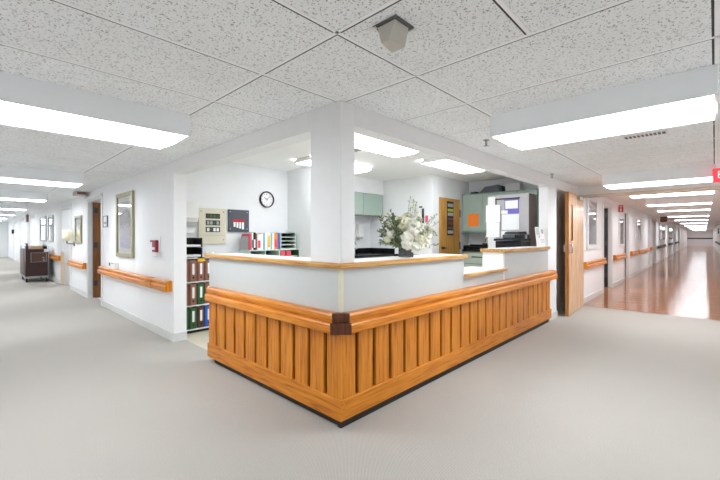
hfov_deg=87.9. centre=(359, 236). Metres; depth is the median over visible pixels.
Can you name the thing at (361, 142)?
light
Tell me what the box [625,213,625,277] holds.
door
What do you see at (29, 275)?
tray
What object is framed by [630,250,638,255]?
handrail
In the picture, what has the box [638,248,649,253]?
handrail
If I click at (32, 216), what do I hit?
door frame
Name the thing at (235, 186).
wall
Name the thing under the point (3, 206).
ceiling light
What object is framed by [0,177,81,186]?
diffuser
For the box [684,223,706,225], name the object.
ceiling light
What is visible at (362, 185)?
wall
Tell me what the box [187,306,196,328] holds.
binder
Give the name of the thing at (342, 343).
reception desk
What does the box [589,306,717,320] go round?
trim
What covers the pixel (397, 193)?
wall
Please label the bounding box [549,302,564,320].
baseboard
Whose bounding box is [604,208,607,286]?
door
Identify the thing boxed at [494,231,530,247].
printer
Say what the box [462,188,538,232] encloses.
upper cabinet
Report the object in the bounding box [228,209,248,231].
board
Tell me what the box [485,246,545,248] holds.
countertop
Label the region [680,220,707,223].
ceiling light
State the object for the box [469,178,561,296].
wall
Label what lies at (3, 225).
wall
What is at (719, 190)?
grid
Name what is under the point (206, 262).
binder
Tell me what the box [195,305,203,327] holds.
binder
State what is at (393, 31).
ceiling detector
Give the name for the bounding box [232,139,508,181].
ceiling
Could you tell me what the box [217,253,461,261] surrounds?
countertop
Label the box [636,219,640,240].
framed picture
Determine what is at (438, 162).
light
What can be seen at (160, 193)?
wall
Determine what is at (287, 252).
box
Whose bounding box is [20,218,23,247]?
door frame
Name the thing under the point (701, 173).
ceiling light
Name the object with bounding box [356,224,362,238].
soap dispenser
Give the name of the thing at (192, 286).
binder
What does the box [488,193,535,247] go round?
tall cabinet
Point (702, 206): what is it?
ceiling light
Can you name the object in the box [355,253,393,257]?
countertop
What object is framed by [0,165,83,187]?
ceiling light
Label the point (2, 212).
ceiling light
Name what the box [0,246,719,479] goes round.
floor
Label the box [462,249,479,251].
countertop
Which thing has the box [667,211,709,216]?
ceiling light
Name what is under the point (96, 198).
door frame
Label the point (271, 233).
book
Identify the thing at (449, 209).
door
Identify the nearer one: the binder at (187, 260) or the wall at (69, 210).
the binder at (187, 260)
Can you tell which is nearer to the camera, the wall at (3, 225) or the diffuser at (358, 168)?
the diffuser at (358, 168)
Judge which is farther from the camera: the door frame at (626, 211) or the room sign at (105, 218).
the door frame at (626, 211)
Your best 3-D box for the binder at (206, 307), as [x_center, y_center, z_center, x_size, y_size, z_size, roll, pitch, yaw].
[-2.106,1.054,5.052,0.274,0.275,0.090,0,0,44]
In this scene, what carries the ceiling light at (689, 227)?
attached to the ceiling at (257, 35)
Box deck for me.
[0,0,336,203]
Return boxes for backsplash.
[355,248,394,253]
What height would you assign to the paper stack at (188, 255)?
0.026 m
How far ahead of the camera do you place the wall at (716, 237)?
32.74 m
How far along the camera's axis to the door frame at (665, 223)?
22.52 m
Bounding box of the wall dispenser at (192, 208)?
[187,202,198,232]
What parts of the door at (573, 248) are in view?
window trim, vision glass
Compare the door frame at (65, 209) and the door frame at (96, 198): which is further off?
the door frame at (65, 209)
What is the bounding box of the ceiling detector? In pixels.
[370,14,415,52]
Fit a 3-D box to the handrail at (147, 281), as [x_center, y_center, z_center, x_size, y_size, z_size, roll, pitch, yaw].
[-3.460,0.592,5.554,3.280,0.134,0.089,0,0,44]
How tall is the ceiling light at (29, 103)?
0.167 m
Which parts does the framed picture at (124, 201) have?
glass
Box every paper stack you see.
[187,244,200,246]
[187,254,200,256]
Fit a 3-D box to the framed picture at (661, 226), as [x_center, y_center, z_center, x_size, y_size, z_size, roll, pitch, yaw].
[16.058,-0.228,19.828,0.033,0.858,3.500,0,0,43]
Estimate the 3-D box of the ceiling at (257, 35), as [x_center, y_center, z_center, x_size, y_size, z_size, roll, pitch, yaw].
[10.965,-0.895,30.677,35.176,0.005,68.552,0,0,44]
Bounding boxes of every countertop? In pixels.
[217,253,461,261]
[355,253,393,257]
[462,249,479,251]
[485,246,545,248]
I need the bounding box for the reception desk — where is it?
[204,246,557,427]
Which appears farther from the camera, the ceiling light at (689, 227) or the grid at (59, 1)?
the ceiling light at (689, 227)
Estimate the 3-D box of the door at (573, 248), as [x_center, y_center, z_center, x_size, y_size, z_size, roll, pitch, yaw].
[3.681,0.269,6.187,0.308,1.940,1.186,0,0,44]
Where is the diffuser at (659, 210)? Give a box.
[658,209,709,211]
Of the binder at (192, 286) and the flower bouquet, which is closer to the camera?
the flower bouquet
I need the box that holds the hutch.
[239,249,298,256]
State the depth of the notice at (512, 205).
6.24 m
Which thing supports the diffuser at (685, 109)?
attached to the ceiling light at (688, 97)
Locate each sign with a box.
[103,216,107,226]
[419,206,427,222]
[618,205,622,211]
[660,217,666,221]
[713,168,719,182]
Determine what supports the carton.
on the upper cabinet at (472, 203)
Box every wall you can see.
[0,221,7,256]
[8,161,186,332]
[69,210,69,284]
[187,162,287,259]
[288,166,310,257]
[355,176,382,247]
[370,174,437,254]
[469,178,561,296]
[584,197,686,296]
[687,229,712,246]
[713,224,719,252]
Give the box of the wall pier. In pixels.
[539,176,578,312]
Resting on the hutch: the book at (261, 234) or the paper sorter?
the book at (261, 234)
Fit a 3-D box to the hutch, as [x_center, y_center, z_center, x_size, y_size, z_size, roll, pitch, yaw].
[-1.399,0.347,5.798,0.310,0.300,0.875,0,0,44]
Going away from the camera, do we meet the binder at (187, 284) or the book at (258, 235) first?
the binder at (187, 284)
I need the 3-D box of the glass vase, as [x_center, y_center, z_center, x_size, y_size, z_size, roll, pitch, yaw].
[0.391,0.125,3.175,0.090,0.100,0.090,0,0,44]
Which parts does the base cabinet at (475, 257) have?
drawer, drawer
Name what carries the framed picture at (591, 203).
attached to the wall at (593, 277)
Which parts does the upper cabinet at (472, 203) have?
door, light rail, door, cornice, door, door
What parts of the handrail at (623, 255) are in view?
rail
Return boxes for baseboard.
[8,256,173,341]
[174,331,186,341]
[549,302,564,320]
[584,246,686,302]
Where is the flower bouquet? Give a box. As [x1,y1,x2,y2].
[377,196,438,252]
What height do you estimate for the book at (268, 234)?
0.250 m
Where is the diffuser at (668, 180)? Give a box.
[605,177,712,188]
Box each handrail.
[49,254,60,260]
[67,260,86,268]
[97,266,171,291]
[584,258,606,268]
[613,253,626,260]
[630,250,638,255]
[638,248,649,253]
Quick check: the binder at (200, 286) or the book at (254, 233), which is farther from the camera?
the book at (254, 233)
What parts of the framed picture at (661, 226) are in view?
glass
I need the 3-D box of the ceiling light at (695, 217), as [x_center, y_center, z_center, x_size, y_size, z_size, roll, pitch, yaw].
[14.937,-0.809,16.848,1.159,0.167,0.617,0,0,44]
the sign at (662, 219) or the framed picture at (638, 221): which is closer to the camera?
the framed picture at (638, 221)
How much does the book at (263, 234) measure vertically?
0.235 m
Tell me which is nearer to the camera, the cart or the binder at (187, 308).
the binder at (187, 308)
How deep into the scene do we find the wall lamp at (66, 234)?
8.43 m
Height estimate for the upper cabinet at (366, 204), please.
0.405 m
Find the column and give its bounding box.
[311,100,354,262]
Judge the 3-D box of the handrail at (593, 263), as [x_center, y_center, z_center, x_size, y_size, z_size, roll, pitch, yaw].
[4.760,0.533,7.543,0.087,0.128,1.880,0,0,43]
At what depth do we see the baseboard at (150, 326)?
5.52 m
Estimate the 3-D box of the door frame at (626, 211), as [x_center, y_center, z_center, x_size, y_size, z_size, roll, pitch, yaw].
[7.673,0.232,10.863,0.161,2.030,1.070,0,0,43]
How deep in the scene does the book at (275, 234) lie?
5.74 m
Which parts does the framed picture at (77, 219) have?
glass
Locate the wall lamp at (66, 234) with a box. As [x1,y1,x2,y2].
[62,230,74,245]
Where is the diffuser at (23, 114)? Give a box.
[0,101,185,147]
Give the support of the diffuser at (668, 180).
attached to the ceiling light at (701, 173)
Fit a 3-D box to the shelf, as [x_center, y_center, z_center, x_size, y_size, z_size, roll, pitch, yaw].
[-2.121,0.759,5.046,0.300,0.975,0.720,0,0,44]
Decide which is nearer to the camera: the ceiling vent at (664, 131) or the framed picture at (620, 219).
the ceiling vent at (664, 131)
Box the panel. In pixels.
[198,208,225,243]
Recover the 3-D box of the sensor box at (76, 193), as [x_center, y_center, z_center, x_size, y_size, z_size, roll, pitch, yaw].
[-5.600,-0.855,7.477,0.328,0.074,0.190,0,0,44]
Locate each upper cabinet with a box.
[355,192,382,216]
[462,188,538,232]
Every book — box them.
[242,234,250,249]
[244,233,252,249]
[251,232,255,249]
[257,233,266,249]
[257,234,260,249]
[261,234,262,249]
[263,234,264,249]
[267,233,270,249]
[271,233,273,248]
[274,233,277,248]
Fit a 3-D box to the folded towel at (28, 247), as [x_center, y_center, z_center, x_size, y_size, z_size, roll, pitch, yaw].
[-9.112,0.323,10.464,0.520,0.047,0.300,0,0,44]
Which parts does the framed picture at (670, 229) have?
glass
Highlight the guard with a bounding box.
[61,252,63,284]
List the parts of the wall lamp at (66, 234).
lamp shade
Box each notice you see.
[468,214,478,225]
[486,205,499,222]
[486,223,499,236]
[502,214,518,229]
[504,199,518,213]
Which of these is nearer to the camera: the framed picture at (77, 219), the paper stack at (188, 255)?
the paper stack at (188, 255)
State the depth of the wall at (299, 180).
5.99 m
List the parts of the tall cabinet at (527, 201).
clip rail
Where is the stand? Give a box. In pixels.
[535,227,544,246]
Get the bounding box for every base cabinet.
[355,248,394,258]
[462,244,482,266]
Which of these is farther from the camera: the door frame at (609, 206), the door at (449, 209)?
the door frame at (609, 206)
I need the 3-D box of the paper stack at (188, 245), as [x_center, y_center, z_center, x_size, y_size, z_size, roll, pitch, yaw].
[-2.247,0.120,4.907,0.250,0.026,0.205,0,0,44]
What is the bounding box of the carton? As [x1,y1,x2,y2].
[505,182,522,190]
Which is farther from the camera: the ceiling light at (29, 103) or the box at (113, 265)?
the box at (113, 265)
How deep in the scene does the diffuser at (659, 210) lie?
10.56 m
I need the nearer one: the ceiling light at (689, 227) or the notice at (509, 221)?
the notice at (509, 221)
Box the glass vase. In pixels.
[399,247,412,256]
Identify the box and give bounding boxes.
[73,191,87,196]
[108,261,117,268]
[281,250,290,255]
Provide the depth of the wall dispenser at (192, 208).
5.00 m
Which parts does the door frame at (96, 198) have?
sign rail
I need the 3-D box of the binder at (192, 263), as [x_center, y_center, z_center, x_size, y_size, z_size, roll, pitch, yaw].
[-2.244,0.444,4.906,0.274,0.275,0.090,0,0,44]
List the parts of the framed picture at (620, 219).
glass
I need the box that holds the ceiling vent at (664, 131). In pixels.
[621,130,668,139]
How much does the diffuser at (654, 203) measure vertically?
0.018 m
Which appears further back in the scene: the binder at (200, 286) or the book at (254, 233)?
the book at (254, 233)
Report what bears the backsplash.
attached to the wall at (362, 185)
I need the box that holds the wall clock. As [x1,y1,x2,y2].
[259,191,273,207]
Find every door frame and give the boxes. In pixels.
[14,221,16,260]
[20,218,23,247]
[30,215,33,245]
[61,203,71,289]
[84,193,102,305]
[581,186,719,197]
[603,201,612,292]
[624,209,629,280]
[648,217,649,266]
[652,218,656,264]
[665,223,666,256]
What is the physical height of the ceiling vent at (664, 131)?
0.005 m
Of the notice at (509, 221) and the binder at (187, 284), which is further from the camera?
the notice at (509, 221)
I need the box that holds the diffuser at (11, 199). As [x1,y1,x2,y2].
[0,198,45,201]
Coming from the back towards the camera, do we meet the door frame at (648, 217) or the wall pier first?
the door frame at (648, 217)
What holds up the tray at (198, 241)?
on the tray at (196, 250)
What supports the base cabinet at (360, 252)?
on the floor
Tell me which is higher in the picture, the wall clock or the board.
the wall clock
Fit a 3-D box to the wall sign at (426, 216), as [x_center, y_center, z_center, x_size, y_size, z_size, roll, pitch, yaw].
[1.117,-0.338,6.699,0.235,0.410,0.018,0,0,44]
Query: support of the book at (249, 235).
on the hutch
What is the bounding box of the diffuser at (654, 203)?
[647,202,711,205]
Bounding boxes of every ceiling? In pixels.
[0,0,719,229]
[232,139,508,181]
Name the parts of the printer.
control panel, lid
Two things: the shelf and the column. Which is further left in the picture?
the shelf
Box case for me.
[480,185,504,192]
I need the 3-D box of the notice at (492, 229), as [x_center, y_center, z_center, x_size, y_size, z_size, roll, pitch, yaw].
[2.295,-0.113,6.451,0.235,0.250,0.002,0,0,44]
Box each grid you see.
[0,0,337,216]
[262,0,719,183]
[620,190,719,229]
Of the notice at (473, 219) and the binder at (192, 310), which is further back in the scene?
the notice at (473, 219)
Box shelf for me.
[187,256,208,333]
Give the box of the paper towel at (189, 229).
[187,227,193,232]
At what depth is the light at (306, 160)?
5.17 m
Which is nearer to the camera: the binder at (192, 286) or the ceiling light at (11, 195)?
the binder at (192, 286)
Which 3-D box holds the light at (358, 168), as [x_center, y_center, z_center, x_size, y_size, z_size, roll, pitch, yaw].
[-0.045,-1.059,5.673,0.464,0.068,0.542,0,0,44]
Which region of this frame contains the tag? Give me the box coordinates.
[198,257,204,261]
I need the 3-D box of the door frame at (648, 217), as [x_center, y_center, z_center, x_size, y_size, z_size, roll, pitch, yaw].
[11.610,0.232,15.130,0.170,2.030,0.680,0,0,44]
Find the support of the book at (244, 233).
on the hutch
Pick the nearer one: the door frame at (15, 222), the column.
the column
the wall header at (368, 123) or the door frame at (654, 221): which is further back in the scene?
the door frame at (654, 221)
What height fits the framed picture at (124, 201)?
0.998 m
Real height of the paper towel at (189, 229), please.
0.100 m
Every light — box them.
[0,72,190,148]
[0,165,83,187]
[0,190,47,201]
[0,203,26,210]
[0,210,14,215]
[294,155,310,165]
[355,133,418,156]
[355,164,370,172]
[420,157,484,173]
[490,64,717,149]
[602,164,715,188]
[628,190,715,197]
[646,195,712,206]
[657,204,710,211]
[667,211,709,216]
[674,216,708,220]
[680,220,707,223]
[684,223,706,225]
[689,227,706,228]
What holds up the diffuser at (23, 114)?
attached to the ceiling light at (29, 103)
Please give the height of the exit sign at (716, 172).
0.233 m
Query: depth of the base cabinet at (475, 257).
7.13 m
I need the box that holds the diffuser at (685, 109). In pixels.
[495,95,713,148]
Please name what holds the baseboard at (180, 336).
attached to the wall at (160, 193)
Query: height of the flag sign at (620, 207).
0.180 m
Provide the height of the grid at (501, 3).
0.006 m
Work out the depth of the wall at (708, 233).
47.09 m
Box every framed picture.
[40,216,46,240]
[48,215,53,241]
[74,215,81,242]
[116,190,133,257]
[586,198,597,249]
[618,217,623,245]
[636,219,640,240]
[659,223,664,239]
[668,226,672,239]
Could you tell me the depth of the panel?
5.27 m
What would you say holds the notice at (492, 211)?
attached to the tall cabinet at (527, 201)
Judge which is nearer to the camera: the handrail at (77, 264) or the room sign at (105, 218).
the room sign at (105, 218)
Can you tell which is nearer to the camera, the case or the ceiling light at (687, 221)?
the case
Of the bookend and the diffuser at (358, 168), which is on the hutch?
the bookend
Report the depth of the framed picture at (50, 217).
10.69 m
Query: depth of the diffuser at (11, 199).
7.49 m
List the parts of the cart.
panel, rail frame, drawer door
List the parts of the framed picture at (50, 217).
glass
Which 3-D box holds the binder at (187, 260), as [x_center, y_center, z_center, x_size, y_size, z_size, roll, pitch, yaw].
[-2.314,0.444,4.833,0.274,0.275,0.090,0,0,44]
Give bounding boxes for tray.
[21,274,48,277]
[187,238,201,247]
[187,247,201,257]
[279,233,295,248]
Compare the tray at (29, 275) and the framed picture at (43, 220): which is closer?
the tray at (29, 275)
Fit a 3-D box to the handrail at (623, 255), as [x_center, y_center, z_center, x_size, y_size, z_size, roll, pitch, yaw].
[6.811,0.523,9.767,0.087,0.128,1.670,0,0,43]
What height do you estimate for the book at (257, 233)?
0.250 m
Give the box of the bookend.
[241,236,248,249]
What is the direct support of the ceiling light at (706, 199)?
attached to the ceiling at (257, 35)
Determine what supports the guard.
attached to the wall at (160, 193)
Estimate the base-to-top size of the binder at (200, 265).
0.275 m
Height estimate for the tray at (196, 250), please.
0.125 m
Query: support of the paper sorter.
on the countertop
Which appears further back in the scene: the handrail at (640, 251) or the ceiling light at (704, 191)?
the handrail at (640, 251)
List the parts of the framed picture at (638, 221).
glass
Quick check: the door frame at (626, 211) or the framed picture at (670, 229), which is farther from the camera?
the framed picture at (670, 229)
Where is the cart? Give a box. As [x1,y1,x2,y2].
[20,245,48,281]
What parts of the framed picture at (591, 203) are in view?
glass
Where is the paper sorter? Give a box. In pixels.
[463,245,487,249]
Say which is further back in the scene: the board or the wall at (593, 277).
the wall at (593, 277)
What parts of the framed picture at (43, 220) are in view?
glass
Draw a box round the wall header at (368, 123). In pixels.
[174,105,547,185]
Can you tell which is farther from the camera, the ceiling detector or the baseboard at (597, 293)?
the baseboard at (597, 293)
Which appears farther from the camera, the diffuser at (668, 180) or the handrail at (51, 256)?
the handrail at (51, 256)
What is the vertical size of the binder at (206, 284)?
0.275 m
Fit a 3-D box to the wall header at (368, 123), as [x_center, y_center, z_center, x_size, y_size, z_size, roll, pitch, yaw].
[0.276,-0.923,4.948,2.870,0.340,4.180,0,0,44]
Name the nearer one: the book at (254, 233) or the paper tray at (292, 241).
the book at (254, 233)
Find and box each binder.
[187,260,188,281]
[187,283,196,305]
[187,284,188,305]
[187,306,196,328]
[187,308,188,329]
[188,259,196,281]
[191,259,203,280]
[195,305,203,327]
[196,282,203,304]
[202,282,208,303]
[202,305,208,326]
[204,259,208,279]
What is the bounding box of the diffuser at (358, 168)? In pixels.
[297,160,370,172]
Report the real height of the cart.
0.991 m
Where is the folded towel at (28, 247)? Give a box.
[28,247,42,248]
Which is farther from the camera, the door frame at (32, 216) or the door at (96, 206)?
the door frame at (32, 216)
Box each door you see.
[93,203,100,297]
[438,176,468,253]
[439,197,460,253]
[563,192,599,315]
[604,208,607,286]
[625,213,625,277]
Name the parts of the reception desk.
bumper rail, panel, slat panel, panel, slat panel, bumper rail, panel, panel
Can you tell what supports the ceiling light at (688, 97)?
attached to the ceiling at (257, 35)
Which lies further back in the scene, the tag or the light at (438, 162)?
the light at (438, 162)
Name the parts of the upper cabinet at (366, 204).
door, door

